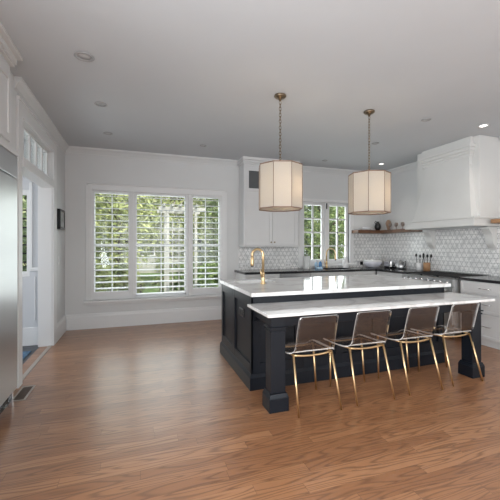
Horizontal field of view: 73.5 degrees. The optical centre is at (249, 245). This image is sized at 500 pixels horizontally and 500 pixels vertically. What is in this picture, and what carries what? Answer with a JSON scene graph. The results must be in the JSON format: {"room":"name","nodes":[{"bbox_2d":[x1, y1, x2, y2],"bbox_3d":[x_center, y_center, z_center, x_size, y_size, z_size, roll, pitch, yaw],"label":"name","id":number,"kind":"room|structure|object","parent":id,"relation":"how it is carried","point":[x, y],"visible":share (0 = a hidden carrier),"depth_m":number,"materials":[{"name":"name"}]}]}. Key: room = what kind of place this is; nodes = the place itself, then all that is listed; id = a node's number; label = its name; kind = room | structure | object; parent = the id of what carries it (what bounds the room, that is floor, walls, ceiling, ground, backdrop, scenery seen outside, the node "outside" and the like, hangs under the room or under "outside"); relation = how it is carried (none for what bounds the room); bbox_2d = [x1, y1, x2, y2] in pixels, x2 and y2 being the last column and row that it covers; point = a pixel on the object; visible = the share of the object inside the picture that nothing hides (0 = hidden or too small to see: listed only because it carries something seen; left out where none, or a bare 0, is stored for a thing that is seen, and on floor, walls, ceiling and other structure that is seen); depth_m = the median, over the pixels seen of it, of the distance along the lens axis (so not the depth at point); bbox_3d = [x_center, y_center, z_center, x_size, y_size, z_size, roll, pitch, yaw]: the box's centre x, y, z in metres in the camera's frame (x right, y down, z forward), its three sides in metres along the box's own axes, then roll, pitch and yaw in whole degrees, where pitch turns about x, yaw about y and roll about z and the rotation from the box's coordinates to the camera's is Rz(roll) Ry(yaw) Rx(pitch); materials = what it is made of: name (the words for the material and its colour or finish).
{"room":"kitchen","nodes":[
{"label":"kitchen","id":0,"kind":"room"},
{"bbox_2d":[22,138,37,327],"bbox_3d":[-4.017,-0.113,4.304,2.350,2.985,0.230,0,0,-19],"label":"wall","id":1,"kind":"structure","parent":0,"point":[28,320],"depth_m":4.64,"materials":[{"name":"paint"}]},
{"bbox_2d":[22,190,29,276],"bbox_3d":[-3.487,-0.170,4.531,0.900,1.200,0.060,0,0,-19],"label":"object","id":2,"kind":"structure","parent":1,"relation":"in","point":[24,192],"depth_m":4.64,"materials":[{"name":"white paint"}]},
{"bbox_2d":[22,182,37,345],"bbox_3d":[-4.010,0.255,4.283,2.350,2.250,0.035,0,0,-19],"label":"trim","id":3,"kind":"structure","parent":1,"relation":"attached to","point":[29,334],"depth_m":4.62,"materials":[{"name":"white paint"}]},
{"bbox_2d":[10,71,64,390],"bbox_3d":[-1.929,-0.113,1.099,0.750,2.985,8.920,0,0,-19],"label":"wall","id":4,"kind":"structure","parent":0,"point":[60,154],"depth_m":5.04,"materials":[{"name":"paint"}]},
{"bbox_2d":[0,21,22,156],"bbox_3d":[-2.095,-1.188,2.103,0.780,0.832,1.528,0,0,-19],"label":"upper cabinet","id":5,"kind":"object","parent":4,"relation":"attached to","point":[9,54],"visible":0.95,"depth_m":2.67,"materials":[{"name":"white paint"}]},
{"bbox_2d":[16,95,57,388],"bbox_3d":[-2.581,-0.035,3.983,0.204,2.831,1.640,0,0,-19],"label":"door frame","id":6,"kind":"structure","parent":4,"relation":"in","point":[29,127],"depth_m":4.55,"materials":[{"name":"white paint"}]},
{"bbox_2d":[14,76,67,153],"bbox_3d":[-2.590,-1.548,4.318,0.063,0.115,2.400,0,0,-19],"label":"trim","id":7,"kind":"structure","parent":4,"relation":"attached to","point":[20,86],"depth_m":3.82,"materials":[{"name":"paint"}]},
{"bbox_2d":[57,209,64,229],"bbox_3d":[-2.847,-0.390,5.051,0.044,0.300,0.335,0,0,-19],"label":"picture frame","id":8,"kind":"object","parent":4,"relation":"attached to","point":[60,213],"visible":1,"depth_m":4.97,"materials":[{"name":"black metal"}]},
{"bbox_2d":[61,212,63,226],"bbox_3d":[-2.851,-0.390,5.050,0.036,0.230,0.265,0,0,-19],"label":"print","id":9,"kind":"object","parent":8,"relation":"attached to","point":[62,213],"depth_m":5.08},
{"bbox_2d":[57,316,65,340],"bbox_3d":[-2.876,1.255,5.100,0.022,0.250,0.686,0,0,-19],"label":"baseboard","id":10,"kind":"structure","parent":4,"relation":"attached to","point":[61,325],"depth_m":5.08,"materials":[{"name":"white paint"}]},
{"bbox_2d":[65,154,380,314],"bbox_3d":[-0.066,-0.113,6.511,6.550,2.985,0.162,0,0,-19],"label":"wall","id":11,"kind":"structure","parent":0,"point":[80,170],"depth_m":6.01,"materials":[{"name":"paint"}]},
{"bbox_2d":[65,306,221,330],"bbox_3d":[-1.641,1.255,5.894,2.870,0.250,0.022,0,0,-19],"label":"baseboard","id":12,"kind":"structure","parent":11,"relation":"attached to","point":[161,316],"depth_m":5.80,"materials":[{"name":"white paint"}]},
{"bbox_2d":[83,183,226,305],"bbox_3d":[-1.585,-0.022,5.946,2.450,2.025,0.240,0,0,-19],"label":"window","id":13,"kind":"structure","parent":11,"relation":"in","point":[91,186],"depth_m":5.88,"materials":[{"name":"white paint"}]},
{"bbox_2d":[92,190,130,299],"bbox_3d":[-2.342,-0.007,5.673,0.626,1.821,0.087,0,0,-19],"label":"shutter","id":14,"kind":"object","parent":13,"relation":"attached to","point":[105,294],"visible":1,"depth_m":5.66,"materials":[{"name":"white paint"}]},
{"bbox_2d":[134,192,187,297],"bbox_3d":[-1.566,-0.007,5.935,0.926,1.821,0.087,0,0,-19],"label":"shutter","id":15,"kind":"object","parent":13,"relation":"attached to","point":[135,193],"visible":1,"depth_m":5.91,"materials":[{"name":"white paint"}]},
{"bbox_2d":[191,195,221,294],"bbox_3d":[-0.803,-0.007,6.194,0.596,1.821,0.087,0,0,-19],"label":"shutter","id":16,"kind":"object","parent":13,"relation":"attached to","point":[204,290],"visible":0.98,"depth_m":6.17,"materials":[{"name":"white paint"}]},
{"bbox_2d":[66,146,360,175],"bbox_3d":[-0.030,-1.548,6.404,6.250,0.115,0.090,0,0,-19],"label":"trim","id":17,"kind":"structure","parent":11,"relation":"attached to","point":[76,150],"depth_m":5.93,"materials":[{"name":"paint"}]},
{"bbox_2d":[237,156,299,246],"bbox_3d":[0.351,-0.790,6.371,1.150,1.628,0.394,0,0,-19],"label":"upper cabinet","id":18,"kind":"object","parent":11,"relation":"attached to","point":[257,228],"visible":0.54,"depth_m":6.18,"materials":[{"name":"white paint"}]},
{"bbox_2d":[297,198,355,266],"bbox_3d":[1.587,-0.265,7.024,1.370,1.380,0.190,0,0,-19],"label":"window","id":19,"kind":"structure","parent":11,"relation":"in","point":[324,218],"depth_m":7.01,"materials":[{"name":"white paint"}]},
{"bbox_2d":[0,0,499,170],"bbox_3d":[1.078,-1.705,2.196,7.150,0.200,9.070,0,0,-19],"label":"ceiling","id":20,"kind":"structure","parent":0,"point":[175,77],"depth_m":3.16,"materials":[{"name":"paint"}]},
{"bbox_2d":[74,51,94,61],"bbox_3d":[-1.405,-1.599,2.840,0.158,0.011,0.158,0,0,-19],"label":"recessed light","id":21,"kind":"object","parent":20,"relation":"in","point":[80,55],"visible":1,"depth_m":2.84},
{"bbox_2d":[94,102,106,106],"bbox_3d":[-1.692,-1.599,3.798,0.138,0.011,0.138,0,0,-19],"label":"recessed light","id":22,"kind":"object","parent":20,"relation":"in","point":[100,104],"visible":1,"depth_m":3.80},
{"bbox_2d":[259,93,302,211],"bbox_3d":[0.322,-0.993,3.577,0.447,1.222,0.448,0,0,44],"label":"pendant lamp","id":23,"kind":"object","parent":20,"relation":"hanging from","point":[280,181],"visible":1,"depth_m":3.39,"materials":[{"name":"beige fabric"}]},
{"bbox_2d":[263,207,298,209],"bbox_3d":[0.322,-0.402,3.577,0.421,0.003,0.421,0,0,-1],"label":"diffuser","id":24,"kind":"object","parent":23,"relation":"attached to","point":[264,208],"depth_m":3.62,"materials":[{"name":"fabric"}]},
{"bbox_2d":[348,109,390,214],"bbox_3d":[1.424,-0.993,4.003,0.447,1.222,0.448,0,0,44],"label":"pendant lamp","id":25,"kind":"object","parent":20,"relation":"hanging from","point":[369,191],"visible":1,"depth_m":3.83,"materials":[{"name":"beige fabric"}]},
{"bbox_2d":[355,212,384,213],"bbox_3d":[1.424,-0.402,4.003,0.421,0.003,0.421,0,0,-1],"label":"diffuser","id":26,"kind":"object","parent":25,"relation":"attached to","point":[355,212],"depth_m":4.07,"materials":[{"name":"fabric"}]},
{"bbox_2d":[477,124,489,127],"bbox_3d":[3.119,-1.599,4.476,0.138,0.011,0.138,0,0,-19],"label":"recessed light","id":27,"kind":"object","parent":20,"relation":"in","point":[481,125],"visible":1,"depth_m":4.47,"materials":[{"name":"white paint"}]},
{"bbox_2d":[0,319,499,499],"bbox_3d":[0.202,1.440,1.821,8.750,0.120,8.920,0,0,-19],"label":"floor","id":28,"kind":"structure","parent":0,"point":[153,411],"depth_m":2.51,"materials":[{"name":"brown wood"}]},
{"bbox_2d":[0,145,16,413],"bbox_3d":[-2.190,0.305,2.387,0.781,2.150,0.926,0,0,-19],"label":"refrigerator","id":29,"kind":"object","parent":28,"relation":"on","point":[8,161],"visible":1,"depth_m":2.72,"materials":[{"name":"silver metal"}]},
{"bbox_2d":[14,385,35,401],"bbox_3d":[-2.110,1.376,3.123,0.115,0.006,0.330,0,0,-19],"label":"floor vent","id":30,"kind":"object","parent":28,"relation":"in","point":[23,393],"visible":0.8,"depth_m":3.12,"materials":[{"name":"brown metal"}]},
{"bbox_2d":[22,351,30,359],"bbox_3d":[-3.361,1.378,3.692,1.400,0.012,0.950,0,0,-19],"label":"rug","id":31,"kind":"object","parent":28,"relation":"on","point":[25,353],"visible":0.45,"depth_m":4.25,"materials":[{"name":"blue fabric"}]},
{"bbox_2d":[235,272,279,279],"bbox_3d":[0.132,0.941,6.152,0.643,0.878,0.669,0,0,-19],"label":"base cabinet","id":32,"kind":"object","parent":28,"relation":"on","point":[237,275],"visible":0.14,"depth_m":5.90,"materials":[{"name":"white paint"}]},
{"bbox_2d":[234,266,422,274],"bbox_3d":[1.537,0.481,6.206,3.382,0.039,1.443,0,0,-19],"label":"countertop","id":33,"kind":"structure","parent":32,"relation":"on","point":[381,268],"depth_m":6.25,"materials":[{"name":"black stone"}]},
{"bbox_2d":[303,254,310,268],"bbox_3d":[1.114,0.314,6.564,0.150,0.295,0.150,0,0,-19],"label":"paper towel holder","id":34,"kind":"object","parent":33,"relation":"on","point":[306,259],"visible":0.98,"depth_m":6.51,"materials":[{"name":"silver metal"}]},
{"bbox_2d":[324,248,335,267],"bbox_3d":[1.642,0.256,6.834,0.238,0.412,0.118,0,0,20],"label":"faucet","id":35,"kind":"object","parent":33,"relation":"on","point":[326,263],"visible":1,"depth_m":6.86,"materials":[{"name":"gold metal"}]},
{"bbox_2d":[342,257,347,267],"bbox_3d":[1.973,0.346,6.928,0.120,0.230,0.120,0,0,-19],"label":"canister","id":36,"kind":"object","parent":33,"relation":"on","point":[345,261],"visible":1,"depth_m":6.88,"materials":[{"name":"white ceramic"}]},
{"bbox_2d":[363,260,381,267],"bbox_3d":[2.573,0.384,7.026,0.381,0.155,0.381,0,0,-19],"label":"bowl","id":37,"kind":"object","parent":33,"relation":"on","point":[368,263],"visible":1,"depth_m":6.89,"materials":[{"name":"white ceramic"}]},
{"bbox_2d":[384,260,396,268],"bbox_3d":[2.853,0.376,6.814,0.205,0.170,0.200,0,0,-19],"label":"toaster","id":38,"kind":"object","parent":33,"relation":"on","point":[391,264],"visible":0.9,"depth_m":6.73,"materials":[{"name":"silver metal"}]},
{"bbox_2d":[395,260,405,268],"bbox_3d":[2.969,0.371,6.604,0.173,0.180,0.227,0,0,18],"label":"kettle","id":39,"kind":"object","parent":33,"relation":"on","point":[399,265],"visible":0.98,"depth_m":6.54,"materials":[{"name":"silver metal"}]},
{"bbox_2d":[416,263,422,269],"bbox_3d":[3.174,0.392,6.279,0.113,0.140,0.113,0,0,-19],"label":"utensil crock","id":40,"kind":"object","parent":33,"relation":"on","point":[419,266],"visible":0.96,"depth_m":6.24,"materials":[{"name":"white ceramic"}]},
{"bbox_2d":[423,262,430,270],"bbox_3d":[3.229,0.387,6.118,0.120,0.150,0.120,0,0,-19],"label":"utensil crock","id":41,"kind":"object","parent":33,"relation":"on","point":[426,266],"visible":0.99,"depth_m":6.07,"materials":[{"name":"brown wood"}]},
{"bbox_2d":[280,273,309,277],"bbox_3d":[0.730,0.942,6.344,0.606,0.876,0.686,0,0,-19],"label":"dishwasher","id":42,"kind":"object","parent":28,"relation":"on","point":[288,275],"visible":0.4,"depth_m":6.06,"materials":[{"name":"silver metal"}]},
{"bbox_2d":[285,315,341,417],"bbox_3d":[0.494,0.982,3.002,0.464,0.801,0.556,0,0,-19],"label":"dining chair","id":43,"kind":"object","parent":28,"relation":"on","point":[296,344],"visible":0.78,"depth_m":2.88,"materials":[{"name":"clear plastic"}]},
{"bbox_2d":[310,271,356,276],"bbox_3d":[1.503,0.941,6.616,1.028,0.878,0.669,0,0,-19],"label":"base cabinet","id":44,"kind":"object","parent":28,"relation":"on","point":[322,274],"visible":0.15,"depth_m":6.32,"materials":[{"name":"white paint"}]},
{"bbox_2d":[220,284,484,413],"bbox_3d":[1.040,0.932,3.921,2.451,0.895,1.675,0,0,-19],"label":"kitchen island","id":45,"kind":"object","parent":28,"relation":"on","point":[253,344],"visible":0.69,"depth_m":3.48,"materials":[{"name":"black paint"}]},
{"bbox_2d":[220,275,450,296],"bbox_3d":[0.987,0.466,4.143,2.483,0.036,1.265,0,0,-19],"label":"island countertop","id":46,"kind":"structure","parent":45,"relation":"on","point":[356,283],"depth_m":3.85,"materials":[{"name":"white stone"}]},
{"bbox_2d":[250,248,265,283],"bbox_3d":[0.102,0.238,3.933,0.114,0.420,0.187,0,0,-42],"label":"faucet","id":47,"kind":"object","parent":46,"relation":"on","point":[262,274],"visible":0.99,"depth_m":3.90,"materials":[{"name":"gold metal"}]},
{"bbox_2d":[247,292,494,317],"bbox_3d":[1.267,0.569,3.337,2.550,0.026,0.530,0,0,-19],"label":"island countertop","id":48,"kind":"structure","parent":45,"relation":"on","point":[311,307],"depth_m":3.21,"materials":[{"name":"white stone"}]},
{"bbox_2d":[323,310,394,405],"bbox_3d":[1.024,0.982,3.198,0.464,0.801,0.556,0,0,-19],"label":"dining chair","id":49,"kind":"object","parent":28,"relation":"on","point":[331,340],"visible":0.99,"depth_m":3.09,"materials":[{"name":"clear plastic"}]},
{"bbox_2d":[357,271,375,274],"bbox_3d":[2.195,0.941,6.850,0.428,0.878,0.669,0,0,-19],"label":"base cabinet","id":50,"kind":"object","parent":28,"relation":"on","point":[358,272],"visible":0.14,"depth_m":6.57,"materials":[{"name":"white paint"}]},
{"bbox_2d":[377,271,401,277],"bbox_3d":[2.924,0.941,6.339,0.694,0.878,0.806,0,0,-19],"label":"base cabinet","id":51,"kind":"object","parent":28,"relation":"on","point":[378,272],"visible":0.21,"depth_m":6.27,"materials":[{"name":"white paint"}]},
{"bbox_2d":[370,306,443,395],"bbox_3d":[1.572,0.982,3.402,0.464,0.801,0.556,0,0,-19],"label":"dining chair","id":52,"kind":"object","parent":28,"relation":"on","point":[396,332],"visible":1,"depth_m":3.30,"materials":[{"name":"clear plastic"}]},
{"bbox_2d":[402,270,490,338],"bbox_3d":[3.133,0.912,5.457,0.837,0.935,0.984,0,0,-19],"label":"range","id":53,"kind":"object","parent":28,"relation":"on","point":[451,277],"visible":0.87,"depth_m":5.02,"materials":[{"name":"silver metal"}]},
{"bbox_2d":[409,274,458,279],"bbox_3d":[3.159,0.494,5.465,0.710,0.007,0.974,0,0,-19],"label":"cooktop","id":54,"kind":"object","parent":53,"relation":"in","point":[425,276],"depth_m":5.28,"materials":[{"name":"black metal"}]},
{"bbox_2d":[444,287,453,325],"bbox_3d":[2.809,0.899,5.347,0.030,0.562,0.964,0,0,-19],"label":"oven","id":55,"kind":"object","parent":53,"relation":"in","point":[448,289],"depth_m":4.93,"materials":[{"name":"silver metal"}]},
{"bbox_2d":[410,303,483,386],"bbox_3d":[2.092,0.982,3.598,0.464,0.801,0.556,0,0,-19],"label":"dining chair","id":56,"kind":"object","parent":28,"relation":"on","point":[430,328],"visible":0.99,"depth_m":3.48,"materials":[{"name":"clear plastic"}]},
{"bbox_2d":[461,280,499,349],"bbox_3d":[3.494,0.941,4.646,0.700,0.878,0.758,0,0,-19],"label":"base cabinet","id":57,"kind":"object","parent":28,"relation":"on","point":[490,318],"visible":0.58,"depth_m":4.51,"materials":[{"name":"white paint"}]},
{"bbox_3d":[3.738,0.941,3.926,0.700,0.878,0.758,0,0,-19],"label":"cabinet","id":58,"kind":"object","parent":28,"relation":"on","visible":0},
{"bbox_2d":[459,276,499,283],"bbox_3d":[3.617,0.481,4.288,0.672,0.039,1.524,0,0,-19],"label":"countertop","id":59,"kind":"structure","parent":58,"relation":"on","point":[487,279],"depth_m":4.69,"materials":[{"name":"black stone"}]},
{"bbox_2d":[381,169,499,275],"bbox_3d":[4.411,-0.113,3.246,0.162,2.985,8.920,0,0,-19],"label":"wall","id":60,"kind":"structure","parent":0,"point":[457,250],"depth_m":6.31,"materials":[{"name":"tile"}]},
{"bbox_2d":[352,229,422,233],"bbox_3d":[2.745,-0.292,6.702,0.777,0.065,1.277,0,0,-19],"label":"shelf","id":61,"kind":"object","parent":60,"relation":"attached to","point":[392,230],"visible":0.83,"depth_m":6.98,"materials":[{"name":"brown wood"}]},
{"bbox_2d":[374,221,380,229],"bbox_3d":[2.768,-0.429,7.261,0.134,0.207,0.134,0,0,26],"label":"jug","id":62,"kind":"object","parent":61,"relation":"on","point":[377,226],"visible":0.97,"depth_m":7.22,"materials":[{"name":"black ceramic"}]},
{"bbox_2d":[385,220,390,229],"bbox_3d":[2.930,-0.433,7.094,0.116,0.215,0.116,0,0,-19],"label":"vase","id":63,"kind":"object","parent":61,"relation":"on","point":[388,222],"visible":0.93,"depth_m":7.06,"materials":[{"name":"beige ceramic"}]},
{"bbox_2d":[386,136,499,175],"bbox_3d":[4.303,-1.548,3.209,0.090,0.115,8.920,0,0,-19],"label":"trim","id":64,"kind":"structure","parent":60,"relation":"attached to","point":[411,166],"depth_m":6.75,"materials":[{"name":"paint"}]},
{"bbox_2d":[405,135,499,250],"bbox_3d":[3.263,-0.763,5.486,0.598,1.682,1.308,0,0,-19],"label":"range hood","id":65,"kind":"object","parent":60,"relation":"attached to","point":[458,182],"visible":1,"depth_m":5.07,"materials":[{"name":"white paint"}]},
{"bbox_2d":[490,219,499,223],"bbox_3d":[3.796,-0.347,4.283,0.337,0.055,1.280,0,0,-19],"label":"shelf","id":66,"kind":"object","parent":60,"relation":"attached to","point":[495,221],"visible":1,"depth_m":4.74,"materials":[{"name":"brown wood"}]},
{"label":"outside","id":67,"kind":"structure","parent":0,"visible":0},
{"bbox_2d":[140,272,217,292],"bbox_3d":[-1.401,1.855,19.733,38.000,0.250,25.720,0,0,-19],"label":"ground","id":68,"kind":"structure","parent":67,"point":[145,278],"depth_m":15.66,"materials":[{"name":"green plant"}]},
{"bbox_2d":[22,195,26,270],"bbox_3d":[-4.868,-0.051,6.253,1.626,3.573,1.656,0,0,9],"label":"tree","id":69,"kind":"object","parent":68,"relation":"on","point":[24,249],"visible":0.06,"depth_m":6.37,"materials":[{"name":"green plant"}]},
{"bbox_2d":[22,195,26,265],"bbox_3d":[-5.696,-0.948,8.435,2.462,5.363,2.467,0,0,-19],"label":"tree","id":70,"kind":"object","parent":68,"relation":"on","point":[23,200],"visible":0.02,"depth_m":7.83,"materials":[{"name":"green plant"}]},
{"bbox_2d":[95,194,115,262],"bbox_3d":[-6.460,-1.463,13.974,2.001,6.393,1.954,0,0,-28],"label":"tree","id":71,"kind":"object","parent":68,"relation":"on","point":[105,235],"visible":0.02,"depth_m":13.88,"materials":[{"name":"green plant"}]},
{"bbox_2d":[104,195,127,264],"bbox_3d":[-8.136,-1.968,17.258,4.106,7.402,4.160,0,0,-19],"label":"tree","id":72,"kind":"object","parent":68,"relation":"on","point":[109,195],"visible":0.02,"depth_m":17.25,"materials":[{"name":"green plant"}]},
{"bbox_2d":[95,262,145,292],"bbox_3d":[-3.249,1.120,7.351,1.863,1.534,1.132,0,0,-19],"label":"hedge","id":73,"kind":"object","parent":68,"relation":"on","point":[115,272],"visible":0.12,"depth_m":7.21,"materials":[{"name":"green plant"}]},
{"bbox_2d":[95,194,160,273],"bbox_3d":[-4.516,-1.252,11.458,2.816,5.971,2.868,0,0,-19],"label":"tree","id":74,"kind":"object","parent":68,"relation":"on","point":[123,212],"visible":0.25,"depth_m":11.07,"materials":[{"name":"green plant"}]},
{"bbox_2d":[109,196,210,272],"bbox_3d":[-5.961,-1.245,23.848,14.800,5.950,6.200,0,0,-19],"label":"house","id":75,"kind":"structure","parent":68,"relation":"on","point":[149,266],"depth_m":21.14,"materials":[{"name":"paint"}]},
{"bbox_2d":[137,195,206,285],"bbox_3d":[-3.469,-1.565,14.579,3.126,6.596,3.121,0,0,-19],"label":"tree","id":76,"kind":"object","parent":68,"relation":"on","point":[171,200],"visible":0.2,"depth_m":14.19,"materials":[{"name":"green plant"}]},
{"bbox_2d":[157,203,204,291],"bbox_3d":[-1.832,0.350,8.829,1.150,2.760,1.100,0,0,-19],"label":"pergola","id":77,"kind":"object","parent":68,"relation":"on","point":[166,213],"visible":0.46,"depth_m":8.62,"materials":[{"name":"paint"}]},
{"bbox_2d":[151,260,217,291],"bbox_3d":[-1.191,1.143,10.358,3.612,1.444,1.147,0,0,-19],"label":"hedge","id":78,"kind":"object","parent":68,"relation":"on","point":[208,270],"visible":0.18,"depth_m":9.98,"materials":[{"name":"green plant"}]},
{"bbox_2d":[193,198,217,263],"bbox_3d":[-2.001,-1.954,19.588,3.972,7.373,3.913,0,0,-19],"label":"tree","id":79,"kind":"object","parent":68,"relation":"on","point":[203,232],"visible":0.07,"depth_m":18.67,"materials":[{"name":"green plant"}]},
{"bbox_2d":[199,198,217,260],"bbox_3d":[-0.493,-1.235,12.854,2.844,5.937,2.912,0,0,-19],"label":"tree","id":80,"kind":"object","parent":68,"relation":"on","point":[213,221],"visible":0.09,"depth_m":12.38,"materials":[{"name":"green plant"}]},
{"bbox_2d":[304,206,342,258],"bbox_3d":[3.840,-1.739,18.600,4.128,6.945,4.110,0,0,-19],"label":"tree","id":81,"kind":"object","parent":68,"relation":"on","point":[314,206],"visible":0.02,"depth_m":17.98,"materials":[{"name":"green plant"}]},
{"bbox_2d":[304,205,344,258],"bbox_3d":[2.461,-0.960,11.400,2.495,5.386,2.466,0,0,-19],"label":"tree","id":82,"kind":"object","parent":68,"relation":"on","point":[332,226],"visible":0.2,"depth_m":10.95,"materials":[{"name":"green plant"}]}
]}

